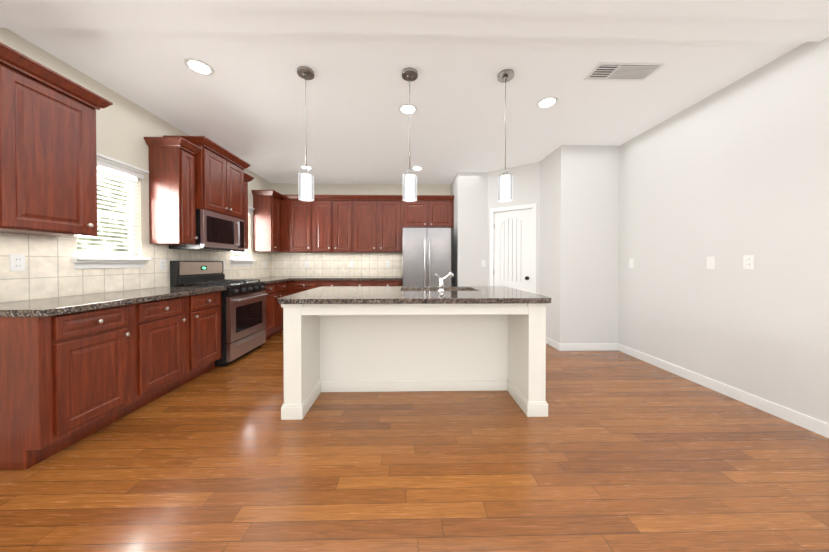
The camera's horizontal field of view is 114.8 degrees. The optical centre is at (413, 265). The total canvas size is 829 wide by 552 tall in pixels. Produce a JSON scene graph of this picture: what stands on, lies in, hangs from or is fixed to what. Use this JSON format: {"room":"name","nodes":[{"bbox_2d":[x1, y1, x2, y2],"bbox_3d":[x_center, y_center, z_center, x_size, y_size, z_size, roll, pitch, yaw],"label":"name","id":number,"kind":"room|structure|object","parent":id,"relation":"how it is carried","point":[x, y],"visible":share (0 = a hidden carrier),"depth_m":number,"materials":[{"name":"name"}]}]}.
{"room":"kitchen","nodes":[
{"label":"kitchen","id":0,"kind":"room"},
{"bbox_2d":[0,28,271,302],"bbox_3d":[-2.763,-0.207,1.073,0.100,2.750,8.530,0,1,-1],"label":"wall","id":1,"kind":"structure","parent":0,"point":[125,126],"depth_m":2.54,"materials":[{"name":"beige paint"}]},
{"bbox_2d":[0,42,112,236],"bbox_3d":[-2.534,-0.744,1.757,0.379,1.051,0.644,0,1,-1],"label":"upper cabinet","id":2,"kind":"object","parent":1,"relation":"attached to","point":[48,172],"visible":1,"depth_m":1.73,"materials":[{"name":"brown wood"}]},
{"bbox_2d":[71,153,150,268],"bbox_3d":[-2.752,-0.468,2.408,0.155,0.986,0.615,0,1,-1],"label":"window","id":3,"kind":"structure","parent":1,"relation":"in","point":[83,262],"depth_m":2.43,"materials":[{"name":"white"}]},
{"bbox_2d":[77,166,138,256],"bbox_3d":[-2.779,-0.475,2.407,0.050,0.793,0.513,0,1,-1],"label":"window blinds","id":4,"kind":"object","parent":3,"relation":"attached to","point":[114,174],"visible":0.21,"depth_m":2.46,"materials":[{"name":"white plastic"}]},
{"bbox_2d":[0,232,271,302],"bbox_3d":[-2.754,-0.006,3.358,0.008,0.475,3.765,0,1,-1],"label":"tile backsplash","id":5,"kind":"structure","parent":1,"relation":"attached to","point":[50,271],"depth_m":2.12,"materials":[{"name":"beige tile"}]},
{"bbox_2d":[9,254,24,270],"bbox_3d":[-2.715,-0.019,1.820,0.008,0.116,0.070,0,1,-1],"label":"electrical outlet","id":6,"kind":"object","parent":5,"relation":"attached to","point":[16,262],"visible":1,"depth_m":1.82,"materials":[{"name":"white plastic"}]},
{"bbox_2d":[159,259,165,269],"bbox_3d":[-2.737,-0.009,2.895,0.008,0.116,0.070,0,1,-1],"label":"electrical outlet","id":7,"kind":"object","parent":5,"relation":"attached to","point":[162,264],"visible":1,"depth_m":2.89,"materials":[{"name":"white plastic"}]},
{"bbox_2d":[144,137,200,244],"bbox_3d":[-2.555,-0.769,2.834,0.379,1.081,0.262,0,1,-1],"label":"upper cabinet","id":8,"kind":"object","parent":1,"relation":"attached to","point":[172,214],"visible":1,"depth_m":2.76,"materials":[{"name":"brown wood"}]},
{"bbox_2d":[163,135,250,219],"bbox_3d":[-2.531,-1.034,3.345,0.449,0.791,0.860,0,1,-1],"label":"upper cabinet","id":9,"kind":"object","parent":1,"relation":"attached to","point":[219,179],"visible":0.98,"depth_m":3.19,"materials":[{"name":"brown wood"}]},
{"bbox_2d":[169,209,244,251],"bbox_3d":[-2.537,-0.411,3.350,0.437,0.445,0.752,0,1,-1],"label":"over-the-range microwave","id":10,"kind":"object","parent":9,"relation":"attached to","point":[216,232],"visible":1,"depth_m":3.20,"materials":[{"name":"silver metal"}]},
{"bbox_2d":[229,206,255,265],"bbox_3d":[-2.789,-0.485,4.275,0.155,0.986,0.610,0,1,-1],"label":"window","id":11,"kind":"structure","parent":1,"relation":"in","point":[235,262],"depth_m":4.31,"materials":[{"name":"white"}]},
{"bbox_2d":[231,213,249,259],"bbox_3d":[-2.816,-0.493,4.274,0.050,0.793,0.508,0,1,-1],"label":"window blinds","id":12,"kind":"object","parent":11,"relation":"attached to","point":[243,252],"visible":0.23,"depth_m":4.37,"materials":[{"name":"white plastic"}]},
{"bbox_2d":[244,172,253,248],"bbox_3d":[-2.576,-0.779,3.858,0.379,1.081,0.260,0,1,-1],"label":"upper cabinet","id":13,"kind":"object","parent":1,"relation":"attached to","point":[247,177],"visible":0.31,"depth_m":3.88,"materials":[{"name":"brown wood"}]},
{"bbox_2d":[251,190,282,252],"bbox_3d":[-2.619,-0.772,4.743,0.327,1.052,0.274,0,1,-1],"label":"upper cabinet","id":14,"kind":"object","parent":1,"relation":"attached to","point":[267,236],"depth_m":4.61,"materials":[{"name":"brown wood"}]},
{"bbox_2d":[271,183,450,194],"bbox_3d":[-0.972,-0.247,5.324,3.650,2.750,0.100,0,1,-1],"label":"wall","id":15,"kind":"structure","parent":0,"point":[357,189],"depth_m":5.26,"materials":[{"name":"beige paint"}]},
{"bbox_2d":[279,194,310,252],"bbox_3d":[-2.183,-0.776,5.078,0.599,1.052,0.327,0,1,-1],"label":"upper cabinet","id":16,"kind":"object","parent":15,"relation":"attached to","point":[283,223],"depth_m":4.92,"materials":[{"name":"brown wood"}]},
{"bbox_2d":[311,195,354,252],"bbox_3d":[-1.504,-0.776,5.092,0.759,1.052,0.327,0,1,-1],"label":"upper cabinet","id":17,"kind":"object","parent":15,"relation":"attached to","point":[332,216],"depth_m":4.93,"materials":[{"name":"brown wood"}]},
{"bbox_2d":[272,253,402,275],"bbox_3d":[-1.488,-0.024,5.262,2.555,0.475,0.008,0,1,-1],"label":"tile backsplash","id":18,"kind":"structure","parent":15,"relation":"attached to","point":[283,264],"depth_m":5.26,"materials":[{"name":"beige tile"}]},
{"bbox_2d":[355,195,402,252],"bbox_3d":[-0.669,-0.776,5.108,0.912,1.052,0.327,0,1,-1],"label":"upper cabinet","id":19,"kind":"object","parent":15,"relation":"attached to","point":[378,218],"depth_m":4.95,"materials":[{"name":"brown wood"}]},
{"bbox_2d":[403,195,453,228],"bbox_3d":[0.271,-1.007,5.125,0.967,0.591,0.327,0,1,-1],"label":"upper cabinet","id":20,"kind":"object","parent":15,"relation":"attached to","point":[428,210],"depth_m":4.96,"materials":[{"name":"brown wood"}]},
{"bbox_2d":[7,28,805,183],"bbox_3d":[0.049,-1.622,1.115,5.725,0.080,8.530,0,1,-1],"label":"ceiling","id":21,"kind":"structure","parent":0,"point":[245,101],"depth_m":2.42,"materials":[{"name":"white paint"}]},
{"bbox_2d":[184,58,213,75],"bbox_3d":[-1.714,-1.588,2.125,0.190,0.007,0.190,0,1,-1],"label":"recessed light","id":22,"kind":"object","parent":21,"relation":"in","point":[198,66],"visible":1,"depth_m":2.11,"materials":[{"name":"white"}]},
{"bbox_2d":[297,66,313,200],"bbox_3d":[-0.885,-1.067,2.187,0.132,1.049,0.132,0,1,-1],"label":"pendant light","id":23,"kind":"object","parent":21,"relation":"hanging from","point":[305,185],"visible":1,"depth_m":2.16,"materials":[{"name":"white glass"}]},
{"bbox_2d":[300,165,312,169],"bbox_3d":[-1.758,-1.609,4.365,0.190,0.007,0.190,0,1,-1],"label":"recessed light","id":24,"kind":"object","parent":21,"relation":"in","point":[308,167],"visible":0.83,"depth_m":4.35,"materials":[{"name":"white"}]},
{"bbox_2d":[399,103,416,114],"bbox_3d":[-0.055,-1.594,2.708,0.190,0.007,0.190,0,1,-1],"label":"recessed light","id":25,"kind":"object","parent":21,"relation":"in","point":[403,108],"visible":0.94,"depth_m":2.70,"materials":[{"name":"white"}]},
{"bbox_2d":[402,68,417,201],"bbox_3d":[-0.030,-1.067,2.204,0.132,1.049,0.132,0,1,-1],"label":"pendant light","id":26,"kind":"object","parent":21,"relation":"hanging from","point":[409,176],"visible":1,"depth_m":2.17,"materials":[{"name":"white glass"}]},
{"bbox_2d":[411,166,422,170],"bbox_3d":[0.061,-1.610,4.401,0.190,0.007,0.190,0,1,-1],"label":"recessed light","id":27,"kind":"object","parent":21,"relation":"in","point":[416,168],"visible":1,"depth_m":4.39,"materials":[{"name":"white"}]},
{"bbox_2d":[497,69,513,201],"bbox_3d":[0.770,-1.067,2.220,0.132,1.049,0.132,0,1,-1],"label":"pendant light","id":28,"kind":"object","parent":21,"relation":"hanging from","point":[505,185],"visible":0.98,"depth_m":2.18,"materials":[{"name":"white glass"}]},
{"bbox_2d":[536,96,557,108],"bbox_3d":[1.307,-1.593,2.595,0.190,0.007,0.190,0,1,-1],"label":"recessed light","id":29,"kind":"object","parent":21,"relation":"in","point":[547,102],"visible":1,"depth_m":2.59,"materials":[{"name":"white"}]},
{"bbox_2d":[583,61,665,80],"bbox_3d":[1.716,-1.586,2.173,0.520,0.012,0.200,0,1,-1],"label":"ceiling vent","id":30,"kind":"object","parent":21,"relation":"in","point":[625,71],"visible":1,"depth_m":2.16,"materials":[{"name":"white metal"}]},
{"bbox_2d":[0,331,828,551],"bbox_3d":[0.049,1.198,1.142,5.725,0.060,8.530,0,1,-1],"label":"floor","id":31,"kind":"structure","parent":0,"point":[616,451],"depth_m":1.49,"materials":[{"name":"brown wood"}]},
{"bbox_2d":[0,303,139,469],"bbox_3d":[-2.420,0.725,1.758,0.607,0.874,0.510,0,1,-1],"label":"base cabinet","id":32,"kind":"object","parent":31,"relation":"on","point":[68,380],"depth_m":1.61,"materials":[{"name":"brown wood"}]},
{"bbox_2d":[0,286,225,316],"bbox_3d":[-2.406,0.262,2.231,0.641,0.040,1.493,0,1,-1],"label":"countertop","id":33,"kind":"structure","parent":32,"relation":"on","point":[46,307],"depth_m":1.86,"materials":[{"name":"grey stone"}]},
{"bbox_2d":[140,295,191,407],"bbox_3d":[-2.430,0.720,2.258,0.607,0.874,0.490,0,1,-1],"label":"base cabinet","id":34,"kind":"object","parent":31,"relation":"on","point":[165,324],"depth_m":2.28,"materials":[{"name":"brown wood"}]},
{"bbox_2d":[192,291,221,379],"bbox_3d":[-2.439,0.715,2.742,0.607,0.874,0.478,0,1,-1],"label":"base cabinet","id":35,"kind":"object","parent":31,"relation":"on","point":[206,307],"depth_m":2.74,"materials":[{"name":"brown wood"}]},
{"bbox_2d":[170,261,267,365],"bbox_3d":[-2.377,0.544,3.363,0.722,1.205,0.752,0,1,-1],"label":"range","id":36,"kind":"object","parent":31,"relation":"on","point":[243,317],"visible":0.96,"depth_m":3.21,"materials":[{"name":"silver metal"}]},
{"bbox_2d":[262,282,277,339],"bbox_3d":[-2.464,0.704,3.968,0.606,0.874,0.448,0,1,-1],"label":"base cabinet","id":37,"kind":"object","parent":31,"relation":"on","point":[274,312],"depth_m":4.08,"materials":[{"name":"brown wood"}]},
{"bbox_2d":[250,278,289,283],"bbox_3d":[-2.444,0.244,4.146,0.641,0.040,0.810,0,1,-1],"label":"countertop","id":38,"kind":"structure","parent":37,"relation":"on","point":[271,279],"depth_m":4.22,"materials":[{"name":"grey stone"}]},
{"bbox_2d":[278,281,289,332],"bbox_3d":[-2.472,0.700,4.375,0.606,0.874,0.365,0,1,-1],"label":"base cabinet","id":39,"kind":"object","parent":31,"relation":"on","point":[283,287],"depth_m":4.39,"materials":[{"name":"brown wood"}]},
{"bbox_2d":[290,280,317,294],"bbox_3d":[-1.930,0.694,4.937,0.540,0.874,0.647,0,1,-1],"label":"base cabinet","id":40,"kind":"object","parent":31,"relation":"on","point":[296,286],"depth_m":4.61,"materials":[{"name":"brown wood"}]},
{"bbox_2d":[260,276,402,279],"bbox_3d":[-1.494,0.236,4.914,2.571,0.040,0.689,0,1,-1],"label":"countertop","id":41,"kind":"structure","parent":40,"relation":"on","point":[291,277],"depth_m":4.80,"materials":[{"name":"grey stone"}]},
{"bbox_2d":[318,280,345,286],"bbox_3d":[-1.420,0.694,4.947,0.480,0.874,0.647,0,1,-1],"label":"base cabinet","id":42,"kind":"object","parent":31,"relation":"on","point":[321,283],"depth_m":4.62,"materials":[{"name":"brown wood"}]},
{"bbox_2d":[346,280,373,285],"bbox_3d":[-0.940,0.694,4.956,0.480,0.874,0.647,0,1,-1],"label":"base cabinet","id":43,"kind":"object","parent":31,"relation":"on","point":[348,282],"depth_m":4.63,"materials":[{"name":"brown wood"}]},
{"bbox_2d":[374,280,401,285],"bbox_3d":[-0.455,0.694,4.966,0.490,0.874,0.647,0,1,-1],"label":"base cabinet","id":44,"kind":"object","parent":31,"relation":"on","point":[376,282],"depth_m":4.64,"materials":[{"name":"brown wood"}]},
{"bbox_2d":[281,302,549,419],"bbox_3d":[0.010,0.718,2.489,2.028,0.874,0.964,0,1,-1],"label":"kitchen island","id":45,"kind":"object","parent":31,"relation":"on","point":[397,338],"depth_m":2.43,"materials":[{"name":"white paint"}]},
{"bbox_2d":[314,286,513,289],"bbox_3d":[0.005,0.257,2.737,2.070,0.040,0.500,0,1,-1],"label":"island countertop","id":46,"kind":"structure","parent":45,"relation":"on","point":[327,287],"depth_m":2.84,"materials":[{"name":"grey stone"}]},
{"bbox_2d":[278,290,551,305],"bbox_3d":[0.015,0.262,2.227,2.070,0.040,0.520,0,1,-1],"label":"island countertop","id":47,"kind":"structure","parent":45,"relation":"on","point":[308,297],"depth_m":2.02,"materials":[{"name":"grey stone"}]},
{"bbox_2d":[435,272,453,291],"bbox_3d":[0.286,0.150,2.443,0.186,0.179,0.093,0,1,-1],"label":"faucet","id":48,"kind":"object","parent":47,"relation":"on","point":[441,285],"visible":1,"depth_m":2.42,"materials":[{"name":"silver metal"}]},
{"bbox_2d":[403,227,450,285],"bbox_3d":[0.225,0.237,4.859,0.825,1.790,0.786,0,1,-1],"label":"refrigerator","id":49,"kind":"object","parent":31,"relation":"on","point":[426,254],"visible":0.62,"depth_m":4.52,"materials":[{"name":"grey metal"}]},
{"bbox_2d":[0,2,828,41],"bbox_3d":[0.084,-1.540,-0.639,5.525,0.050,4.820,0,1,-1],"label":"ceiling","id":50,"kind":"structure","parent":0,"point":[277,20],"depth_m":1.68,"materials":[{"name":"white paint"}]},
{"bbox_2d":[0,0,828,17],"bbox_3d":[0.086,-1.497,-0.744,5.525,0.034,4.610,0,1,-1],"label":"soffit beam","id":51,"kind":"structure","parent":50,"relation":"attached to","point":[791,8],"depth_m":1.53,"materials":[{"name":"white paint"}]},
{"bbox_2d":[451,172,487,285],"bbox_3d":[1.061,-0.244,4.959,0.600,2.750,0.710,0,1,-1],"label":"wall","id":52,"kind":"structure","parent":0,"point":[469,237],"depth_m":4.60,"materials":[{"name":"white paint"}]},
{"bbox_2d":[487,162,539,293],"bbox_3d":[1.652,-0.239,4.405,0.828,2.750,0.100,0,1,36],"label":"wall","id":53,"kind":"structure","parent":0,"point":[526,183],"depth_m":4.27,"materials":[{"name":"white paint"}]},
{"bbox_2d":[494,208,531,292],"bbox_3d":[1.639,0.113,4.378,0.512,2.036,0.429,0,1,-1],"label":"pantry door","id":54,"kind":"structure","parent":53,"relation":"in","point":[512,248],"depth_m":4.37,"materials":[{"name":"white wood"}]},
{"bbox_2d":[490,203,536,293],"bbox_3d":[1.647,0.081,4.402,0.742,2.110,0.116,0,1,36],"label":"door frame","id":55,"kind":"structure","parent":53,"relation":"attached to","point":[533,206],"depth_m":4.25,"materials":[{"name":"white wood"}]},
{"bbox_2d":[546,337,557,349],"bbox_3d":[1.954,1.094,3.871,0.023,0.095,0.575,0,1,-1],"label":"baseboard","id":56,"kind":"structure","parent":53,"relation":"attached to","point":[549,341],"depth_m":3.72,"materials":[{"name":"white wood"}]},
{"bbox_2d":[539,145,619,343],"bbox_3d":[2.360,-0.234,3.894,0.795,2.750,0.670,0,1,-1],"label":"wall","id":57,"kind":"structure","parent":0,"point":[579,243],"depth_m":3.56,"materials":[{"name":"white paint"}]},
{"bbox_2d":[558,343,617,350],"bbox_3d":[2.342,1.097,3.566,0.773,0.095,0.013,0,1,-1],"label":"baseboard","id":58,"kind":"structure","parent":57,"relation":"attached to","point":[587,346],"depth_m":3.56,"materials":[{"name":"white wood"}]},
{"bbox_2d":[618,37,828,423],"bbox_3d":[2.878,-0.200,0.294,0.100,2.750,6.750,0,1,-1],"label":"wall","id":59,"kind":"structure","parent":0,"point":[730,176],"depth_m":2.26,"materials":[{"name":"white paint"}]},
{"bbox_2d":[629,259,633,267],"bbox_3d":[2.763,-0.029,3.359,0.010,0.116,0.070,0,1,-1],"label":"light switch","id":60,"kind":"object","parent":59,"relation":"attached to","point":[631,263],"visible":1,"depth_m":3.36,"materials":[{"name":"white plastic"}]},
{"bbox_2d":[707,256,715,268],"bbox_3d":[2.781,-0.025,2.479,0.009,0.116,0.070,0,1,-1],"label":"light switch","id":61,"kind":"object","parent":59,"relation":"attached to","point":[711,262],"visible":1,"depth_m":2.47,"materials":[{"name":"white plastic"}]},
{"bbox_2d":[618,343,828,437],"bbox_3d":[2.822,1.128,0.306,0.013,0.095,6.550,0,1,-1],"label":"baseboard","id":62,"kind":"structure","parent":59,"relation":"attached to","point":[819,427],"depth_m":2.25,"materials":[{"name":"white wood"}]},
{"bbox_2d":[743,255,754,268],"bbox_3d":[2.786,-0.028,2.204,0.008,0.116,0.070,0,1,-1],"label":"electrical outlet","id":63,"kind":"object","parent":59,"relation":"attached to","point":[748,261],"visible":1,"depth_m":2.20,"materials":[{"name":"white plastic"}]},
{"label":"outside","id":64,"kind":"structure","parent":0,"visible":0},
{"bbox_2d":[77,172,243,255],"bbox_3d":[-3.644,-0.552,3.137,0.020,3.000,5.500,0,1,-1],"label":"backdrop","id":65,"kind":"structure","parent":64,"point":[99,244],"depth_m":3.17,"materials":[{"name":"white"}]}
]}

